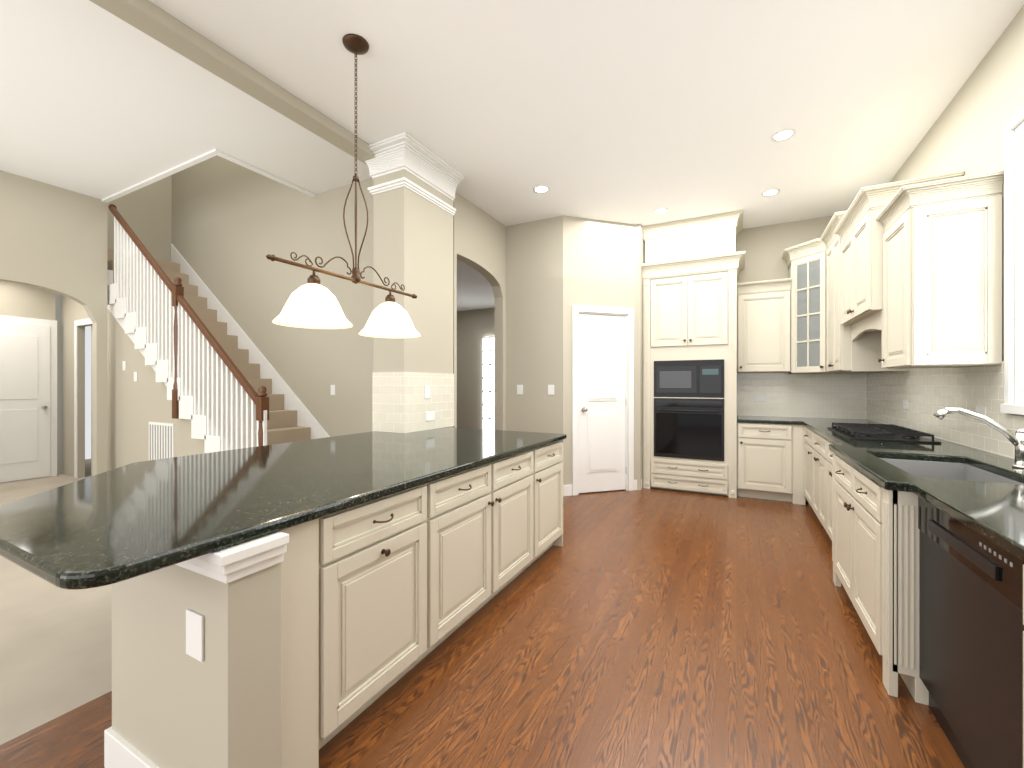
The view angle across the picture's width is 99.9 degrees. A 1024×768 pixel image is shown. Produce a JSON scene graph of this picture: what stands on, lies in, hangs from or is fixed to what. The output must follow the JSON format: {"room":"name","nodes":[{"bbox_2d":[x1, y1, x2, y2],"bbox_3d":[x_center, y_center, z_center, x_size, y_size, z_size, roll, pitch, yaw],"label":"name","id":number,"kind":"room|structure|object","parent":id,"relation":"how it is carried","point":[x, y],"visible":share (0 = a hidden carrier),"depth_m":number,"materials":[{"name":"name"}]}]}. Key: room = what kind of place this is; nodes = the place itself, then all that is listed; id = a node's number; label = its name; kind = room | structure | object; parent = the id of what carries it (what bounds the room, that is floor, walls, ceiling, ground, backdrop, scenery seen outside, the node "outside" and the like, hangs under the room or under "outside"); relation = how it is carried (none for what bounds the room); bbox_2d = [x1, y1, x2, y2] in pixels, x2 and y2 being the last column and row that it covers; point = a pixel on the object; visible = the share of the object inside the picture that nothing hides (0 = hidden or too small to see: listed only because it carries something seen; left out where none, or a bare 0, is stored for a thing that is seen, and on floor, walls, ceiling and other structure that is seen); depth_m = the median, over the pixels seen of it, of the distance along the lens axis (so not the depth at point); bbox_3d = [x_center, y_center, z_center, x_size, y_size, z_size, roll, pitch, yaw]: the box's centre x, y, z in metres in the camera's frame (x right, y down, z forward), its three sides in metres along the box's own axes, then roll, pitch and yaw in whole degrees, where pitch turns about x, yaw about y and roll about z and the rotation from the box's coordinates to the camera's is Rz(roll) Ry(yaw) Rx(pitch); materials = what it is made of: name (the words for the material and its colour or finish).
{"room":"kitchen","nodes":[
{"label":"kitchen","id":0,"kind":"room"},
{"bbox_2d":[0,281,54,319],"bbox_3d":[-7.107,-0.120,5.443,0.120,2.900,1.855,0,0,28],"label":"wall","id":1,"kind":"structure","parent":0,"point":[21,300],"depth_m":5.98,"materials":[{"name":"beige paint"}]},
{"bbox_2d":[0,315,56,482],"bbox_3d":[-6.792,0.205,5.822,0.084,2.250,0.920,0,0,28],"label":"door","id":2,"kind":"structure","parent":1,"relation":"in","point":[28,398],"depth_m":5.97,"materials":[{"name":"white wood"}]},
{"bbox_2d":[0,170,106,475],"bbox_3d":[-6.569,-0.495,2.847,0.120,3.650,5.955,0,0,28],"label":"wall","id":3,"kind":"structure","parent":0,"point":[53,238],"depth_m":5.12,"materials":[{"name":"beige paint"}]},
{"bbox_2d":[0,459,111,745],"bbox_3d":[-5.544,1.360,2.997,7.797,0.060,7.170,0,0,28],"label":"floor","id":4,"kind":"structure","parent":0,"point":[55,652],"depth_m":2.20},
{"bbox_2d":[107,243,329,452],"bbox_3d":[-3.838,-0.449,5.410,4.078,3.559,1.067,0,0,28],"label":"stairs","id":5,"kind":"structure","parent":4,"relation":"on","point":[292,418],"depth_m":5.46,"materials":[{"name":"white wood"}]},
{"bbox_2d":[108,204,268,450],"bbox_3d":[-3.709,-0.582,4.763,3.161,3.424,0.082,0,0,28],"label":"stair railing","id":6,"kind":"object","parent":5,"relation":"attached to","point":[203,367],"depth_m":4.65,"materials":[{"name":"white wood"}]},
{"bbox_2d":[55,293,203,477],"bbox_3d":[-4.881,-0.944,5.469,5.880,4.548,0.075,0,0,28],"label":"wall","id":7,"kind":"structure","parent":0,"point":[134,409],"depth_m":5.55,"materials":[{"name":"beige paint"}]},
{"bbox_2d":[74,318,91,477],"bbox_3d":[-5.903,0.215,5.952,0.720,2.230,0.014,0,0,28],"label":"door frame","id":8,"kind":"structure","parent":7,"relation":"attached to","point":[77,323],"depth_m":6.09,"materials":[{"name":"white wood"}]},
{"bbox_2d":[122,361,136,381],"bbox_3d":[-4.767,-0.160,5.363,0.380,0.260,0.005,0,0,28],"label":"switch","id":9,"kind":"object","parent":7,"relation":"attached to","point":[124,369],"visible":1,"depth_m":5.41,"materials":[{"name":"white plastic"}]},
{"bbox_2d":[149,422,173,460],"bbox_3d":[-4.086,0.740,5.003,0.560,0.580,0.011,0,0,28],"label":"air vent","id":10,"kind":"object","parent":7,"relation":"in","point":[161,440],"visible":0.65,"depth_m":4.99,"materials":[{"name":"white"}]},
{"bbox_2d":[91,175,171,475],"bbox_3d":[-5.673,-1.820,6.451,0.125,6.300,0.922,0,0,28],"label":"wall","id":11,"kind":"structure","parent":0,"point":[145,212],"depth_m":6.57,"materials":[{"name":"beige paint"}]},
{"bbox_2d":[0,0,371,202],"bbox_3d":[-4.454,-2.485,2.359,4.320,0.370,7.050,0,0,28],"label":"ceiling","id":12,"kind":"structure","parent":0,"point":[99,102],"depth_m":3.73,"materials":[{"name":"white paint"}]},
{"bbox_2d":[172,155,372,436],"bbox_3d":[-4.006,-1.820,6.170,7.580,6.300,0.120,0,0,28],"label":"wall","id":13,"kind":"structure","parent":0,"point":[234,224],"depth_m":5.52,"materials":[{"name":"beige paint"}]},
{"bbox_2d":[89,0,375,164],"bbox_3d":[-2.471,-2.172,1.320,0.157,0.495,7.047,0,0,28],"label":"ceiling beam","id":14,"kind":"structure","parent":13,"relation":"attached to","point":[152,20],"depth_m":2.64,"materials":[{"name":"beige paint"}]},
{"bbox_2d":[331,385,334,394],"bbox_3d":[-2.130,0.070,5.117,0.080,0.120,0.005,0,0,28],"label":"light switch","id":15,"kind":"object","parent":13,"relation":"attached to","point":[332,389],"visible":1,"depth_m":5.11,"materials":[{"name":"white plastic"}]},
{"bbox_2d":[365,132,463,433],"bbox_3d":[-0.918,-0.335,3.908,0.600,3.329,0.825,0,0,28],"label":"column","id":16,"kind":"structure","parent":0,"point":[412,189],"depth_m":3.71,"materials":[{"name":"beige paint"}]},
{"bbox_2d":[372,372,403,432],"bbox_3d":[-1.053,0.154,3.650,0.350,0.509,0.008,0,0,28],"label":"backsplash","id":17,"kind":"structure","parent":16,"relation":"attached to","point":[387,401],"depth_m":3.64,"materials":[{"name":"beige tile"}]},
{"bbox_2d":[424,385,429,398],"bbox_3d":[-0.753,0.070,3.822,0.006,0.120,0.075,0,0,28],"label":"outlet","id":18,"kind":"object","parent":16,"relation":"attached to","point":[426,387],"depth_m":3.81,"materials":[{"name":"white plastic"}]},
{"bbox_2d":[404,372,453,432],"bbox_3d":[-0.732,0.154,3.877,0.008,0.509,0.708,0,0,28],"label":"backsplash","id":19,"kind":"structure","parent":16,"relation":"attached to","point":[439,403],"depth_m":3.83,"materials":[{"name":"beige tile"}]},
{"bbox_2d":[426,412,434,420],"bbox_3d":[-0.733,0.290,3.860,0.006,0.080,0.120,0,0,28],"label":"outlet","id":20,"kind":"object","parent":16,"relation":"attached to","point":[430,416],"depth_m":3.86,"materials":[{"name":"white plastic"}]},
{"bbox_2d":[457,308,493,428],"bbox_3d":[-0.065,-0.195,9.582,5.000,3.050,0.120,0,0,28],"label":"wall","id":21,"kind":"structure","parent":0,"point":[475,326],"depth_m":9.97,"materials":[{"name":"beige paint"}]},
{"bbox_2d":[482,336,493,429],"bbox_3d":[-0.394,0.015,9.644,0.628,2.158,0.065,0,0,28],"label":"dining window","id":22,"kind":"structure","parent":21,"relation":"in","point":[487,383],"depth_m":9.71,"materials":[{"name":"white"}]},
{"bbox_2d":[457,259,493,310],"bbox_3d":[-1.189,-1.770,7.434,3.554,0.100,4.724,0,0,28],"label":"ceiling","id":23,"kind":"structure","parent":0,"point":[474,289],"depth_m":7.91,"materials":[{"name":"white paint"}]},
{"bbox_2d":[453,192,505,430],"bbox_3d":[-0.393,-0.335,4.987,0.120,3.330,1.127,0,0,28],"label":"wall","id":24,"kind":"structure","parent":0,"point":[479,240],"depth_m":5.10,"materials":[{"name":"beige paint"}]},
{"bbox_2d":[0,487,964,767],"bbox_3d":[0.261,1.360,1.512,3.860,0.060,9.920,0,0,28],"label":"floor","id":25,"kind":"structure","parent":0,"point":[650,627],"depth_m":1.99,"materials":[{"name":"brown wood"}]},
{"bbox_2d":[104,531,288,767],"bbox_3d":[-1.013,0.890,1.368,0.676,0.880,0.196,0,0,28],"label":"wall","id":26,"kind":"structure","parent":25,"relation":"on","point":[174,705],"depth_m":1.20,"materials":[{"name":"beige paint"}]},
{"bbox_2d":[186,609,203,661],"bbox_3d":[-0.916,0.725,1.242,0.085,0.130,0.007,0,0,28],"label":"outlet","id":27,"kind":"object","parent":26,"relation":"attached to","point":[195,635],"visible":1,"depth_m":1.24,"materials":[{"name":"white plastic"}]},
{"bbox_2d":[280,440,562,767],"bbox_3d":[-0.403,0.890,2.558,0.655,0.880,2.480,0,0,28],"label":"kitchen island","id":28,"kind":"object","parent":25,"relation":"on","point":[380,596],"visible":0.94,"depth_m":1.77,"materials":[{"name":"beige wood"}]},
{"bbox_2d":[0,427,566,589],"bbox_3d":[-0.925,0.429,2.578,1.570,0.039,2.970,0,0,28],"label":"island countertop","id":29,"kind":"structure","parent":28,"relation":"on","point":[125,522],"depth_m":1.57,"materials":[{"name":"stone"}]},
{"bbox_2d":[641,210,745,497],"bbox_3d":[2.275,-0.334,5.495,1.235,3.327,0.747,0,0,28],"label":"tall cabinet","id":30,"kind":"object","parent":25,"relation":"on","point":[692,268],"visible":1,"depth_m":5.22,"materials":[{"name":"beige wood"}]},
{"bbox_2d":[737,422,805,504],"bbox_3d":[3.060,0.890,5.125,0.664,0.880,0.675,0,0,28],"label":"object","id":31,"kind":"object","parent":25,"relation":"on","point":[770,461],"visible":0.94,"depth_m":4.87,"materials":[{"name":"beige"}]},
{"bbox_2d":[804,426,807,502],"bbox_3d":[3.354,0.890,4.267,0.688,0.880,0.690,0,0,28],"label":"base cabinet","id":32,"kind":"object","parent":25,"relation":"on","point":[805,428],"depth_m":4.60,"materials":[{"name":"beige wood"}]},
{"bbox_2d":[808,428,819,519],"bbox_3d":[3.059,0.890,3.704,0.688,0.880,0.860,0,0,28],"label":"base cabinet","id":33,"kind":"object","parent":25,"relation":"on","point":[818,456],"depth_m":4.11,"materials":[{"name":"beige wood"}]},
{"bbox_2d":[820,436,832,539],"bbox_3d":[2.732,0.890,3.080,0.688,0.880,0.830,0,0,28],"label":"base cabinet","id":34,"kind":"object","parent":25,"relation":"on","point":[826,455],"depth_m":3.52,"materials":[{"name":"beige wood"}]},
{"bbox_2d":[832,453,1012,705],"bbox_3d":[2.205,0.890,2.200,0.807,0.880,1.210,0,0,28],"label":"base cabinet","id":35,"kind":"object","parent":25,"relation":"on","point":[875,544],"visible":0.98,"depth_m":1.90,"materials":[{"name":"beige wood"}]},
{"bbox_2d":[880,458,1023,484],"bbox_3d":[2.174,0.557,2.170,0.464,0.214,0.844,0,0,28],"label":"sink","id":36,"kind":"object","parent":35,"relation":"in","point":[945,470],"visible":0.02,"depth_m":2.46,"materials":[{"name":"silver metal"}]},
{"bbox_2d":[918,496,1023,767],"bbox_3d":[1.803,0.890,1.295,0.679,0.880,0.767,0,0,28],"label":"dishwasher","id":37,"kind":"object","parent":25,"relation":"on","point":[971,627],"visible":0.92,"depth_m":1.39,"materials":[{"name":"black metal"}]},
{"bbox_2d":[1023,565,1023,767],"bbox_3d":[1.431,0.890,0.630,0.722,0.880,0.750,0,0,28],"label":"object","id":38,"kind":"object","parent":25,"relation":"on","point":[1023,667],"visible":0.94,"depth_m":1.10,"materials":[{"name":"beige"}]},
{"bbox_2d":[506,216,562,433],"bbox_3d":[0.238,-0.335,5.362,0.890,3.330,0.117,0,0,28],"label":"wall","id":39,"kind":"structure","parent":0,"point":[534,308],"depth_m":5.28,"materials":[{"name":"beige paint"}]},
{"bbox_2d":[517,385,522,393],"bbox_3d":[0.098,0.070,5.363,0.080,0.120,0.006,0,0,28],"label":"switch plate","id":40,"kind":"object","parent":39,"relation":"attached to","point":[519,387],"depth_m":5.36,"materials":[{"name":"white plastic"}]},
{"bbox_2d":[548,385,553,394],"bbox_3d":[0.470,0.070,5.168,0.080,0.120,0.006,0,0,28],"label":"switch plate","id":41,"kind":"object","parent":39,"relation":"attached to","point":[550,389],"depth_m":5.17,"materials":[{"name":"white plastic"}]},
{"bbox_2d":[148,0,1023,228],"bbox_3d":[0.119,-2.050,1.586,4.180,0.100,9.920,0,0,28],"label":"ceiling","id":42,"kind":"structure","parent":0,"point":[634,112],"depth_m":2.89,"materials":[{"name":"white paint"}]},
{"bbox_2d":[266,34,420,337],"bbox_3d":[-0.917,-1.157,2.527,0.388,1.684,1.093,0,0,28],"label":"pendant light","id":43,"kind":"object","parent":42,"relation":"hanging from","point":[313,303],"visible":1,"depth_m":2.46,"materials":[{"name":"white glass"}]},
{"bbox_2d":[533,185,548,192],"bbox_3d":[0.300,-1.996,4.414,0.170,0.005,0.170,0,0,28],"label":"recessed light","id":44,"kind":"object","parent":42,"relation":"in","point":[541,189],"visible":1,"depth_m":4.41,"materials":[{"name":"white"}]},
{"bbox_2d":[653,208,668,213],"bbox_3d":[1.720,-1.996,4.969,0.170,0.005,0.170,0,0,28],"label":"recessed light","id":45,"kind":"object","parent":42,"relation":"in","point":[661,210],"visible":1,"depth_m":4.97,"materials":[{"name":"white"}]},
{"bbox_2d":[761,189,779,196],"bbox_3d":[2.699,-1.996,4.490,0.170,0.005,0.170,0,0,28],"label":"recessed light","id":46,"kind":"object","parent":42,"relation":"in","point":[771,192],"visible":1,"depth_m":4.48,"materials":[{"name":"white"}]},
{"bbox_2d":[771,129,795,141],"bbox_3d":[2.179,-1.996,3.453,0.170,0.005,0.170,0,0,28],"label":"recessed light","id":47,"kind":"object","parent":42,"relation":"in","point":[783,135],"visible":1,"depth_m":3.45,"materials":[{"name":"white"}]},
{"bbox_2d":[563,215,634,484],"bbox_3d":[1.102,-0.335,5.310,1.075,3.330,0.100,0,0,-17],"label":"wall","id":48,"kind":"structure","parent":0,"point":[599,263],"depth_m":5.21,"materials":[{"name":"beige paint"}]},
{"bbox_2d":[563,479,641,495],"bbox_3d":[1.119,1.265,5.255,1.075,0.130,0.015,0,0,-17],"label":"baseboard","id":49,"kind":"structure","parent":48,"relation":"attached to","point":[567,490],"depth_m":5.11,"materials":[{"name":"white wood"}]},
{"bbox_2d":[572,305,633,495],"bbox_3d":[1.110,0.194,5.285,0.839,2.272,0.149,0,0,-17],"label":"pantry door","id":50,"kind":"structure","parent":48,"relation":"in","point":[602,399],"depth_m":5.27,"materials":[{"name":"white wood"}]},
{"bbox_2d":[635,224,644,489],"bbox_3d":[1.759,-0.335,5.737,0.067,3.330,0.797,0,0,28],"label":"wall","id":51,"kind":"structure","parent":0,"point":[639,250],"depth_m":5.38,"materials":[{"name":"beige paint"}]},
{"bbox_2d":[736,216,866,419],"bbox_3d":[2.125,-0.335,6.066,4.540,3.330,0.120,0,0,28],"label":"wall","id":52,"kind":"structure","parent":0,"point":[763,247],"depth_m":5.40,"materials":[{"name":"beige paint"}]},
{"bbox_2d":[737,278,790,372],"bbox_3d":[3.076,-0.685,5.274,0.555,1.080,0.396,0,0,28],"label":"upper cabinet","id":53,"kind":"object","parent":52,"relation":"attached to","point":[763,326],"visible":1,"depth_m":5.14,"materials":[{"name":"beige wood"}]},
{"bbox_2d":[737,416,800,423],"bbox_3d":[3.048,0.429,5.140,0.630,0.039,0.658,0,0,28],"label":"countertop","id":54,"kind":"structure","parent":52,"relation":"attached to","point":[740,419],"depth_m":4.97,"materials":[{"name":"stone"}]},
{"bbox_2d":[737,372,866,418],"bbox_3d":[3.508,0.132,5.269,1.331,0.554,0.007,0,0,28],"label":"backsplash","id":55,"kind":"structure","parent":52,"relation":"attached to","point":[836,395],"depth_m":5.24,"materials":[{"name":"tile"}]},
{"bbox_2d":[755,395,765,400],"bbox_3d":[3.146,0.180,5.452,0.120,0.080,0.006,0,0,28],"label":"outlet","id":56,"kind":"object","parent":55,"relation":"attached to","point":[757,397],"depth_m":5.45,"materials":[{"name":"white plastic"}]},
{"bbox_2d":[782,238,874,373],"bbox_3d":[3.580,-0.852,4.869,0.845,1.454,0.646,0,0,28],"label":"upper cabinet","id":57,"kind":"object","parent":52,"relation":"attached to","point":[806,263],"visible":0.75,"depth_m":4.87,"materials":[{"name":"beige wood"}]},
{"bbox_2d":[874,5,1023,459],"bbox_3d":[1.917,-0.335,0.644,0.120,3.330,9.920,0,0,28],"label":"wall","id":58,"kind":"structure","parent":0,"point":[983,108],"depth_m":2.64,"materials":[{"name":"beige paint"}]},
{"bbox_2d":[820,211,886,371],"bbox_3d":[3.389,-0.852,4.175,0.540,1.454,0.787,0,0,28],"label":"upper cabinet","id":59,"kind":"object","parent":58,"relation":"attached to","point":[838,346],"visible":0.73,"depth_m":4.21,"materials":[{"name":"beige wood"}]},
{"bbox_2d":[833,170,963,370],"bbox_3d":[3.000,-0.767,3.432,0.540,1.304,1.030,0,0,28],"label":"wall cabinet","id":60,"kind":"object","parent":58,"relation":"attached to","point":[859,231],"visible":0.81,"depth_m":3.36,"materials":[{"name":"beige wood"}]},
{"bbox_2d":[789,418,1023,560],"bbox_3d":[2.524,0.429,2.797,0.794,0.039,5.297,0,0,28],"label":"countertop","id":61,"kind":"structure","parent":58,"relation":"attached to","point":[992,512],"depth_m":1.83,"materials":[{"name":"stone"}]},
{"bbox_2d":[827,422,940,443],"bbox_3d":[2.926,0.381,3.457,0.500,0.057,0.900,0,0,28],"label":"cooktop","id":62,"kind":"object","parent":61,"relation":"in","point":[876,432],"visible":1,"depth_m":3.26,"materials":[{"name":"black metal"}]},
{"bbox_2d":[933,407,1023,468],"bbox_3d":[2.344,0.265,2.122,0.348,0.290,0.202,0,0,28],"label":"faucet","id":63,"kind":"object","parent":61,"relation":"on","point":[1016,439],"visible":1,"depth_m":2.13,"materials":[{"name":"silver metal"}]},
{"bbox_2d":[876,170,1003,368],"bbox_3d":[2.702,-0.656,2.761,0.446,1.092,0.576,0,0,28],"label":"upper cabinet","id":64,"kind":"object","parent":58,"relation":"attached to","point":[942,273],"visible":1,"depth_m":2.55,"materials":[{"name":"beige wood"}]},
{"bbox_2d":[867,361,1023,458],"bbox_3d":[2.873,0.140,2.611,0.007,0.539,5.291,0,0,28],"label":"backsplash","id":65,"kind":"structure","parent":58,"relation":"attached to","point":[927,393],"depth_m":3.07,"materials":[{"name":"tile"}]},
{"bbox_2d":[903,400,907,408],"bbox_3d":[3.500,0.180,3.823,0.006,0.080,0.120,0,0,28],"label":"outlet","id":66,"kind":"object","parent":65,"relation":"attached to","point":[905,402],"depth_m":3.82,"materials":[{"name":"white plastic"}]},
{"bbox_2d":[976,406,985,415],"bbox_3d":[2.884,0.180,2.644,0.006,0.080,0.120,0,0,28],"label":"outlet","id":67,"kind":"object","parent":65,"relation":"attached to","point":[981,410],"depth_m":2.63,"materials":[{"name":"white plastic"}]},
{"bbox_2d":[1000,107,1023,414],"bbox_3d":[2.489,-0.640,1.858,0.077,1.600,1.200,0,0,28],"label":"window","id":68,"kind":"structure","parent":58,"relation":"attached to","point":[1009,406],"depth_m":2.34,"materials":[{"name":"white wood"}]}
]}

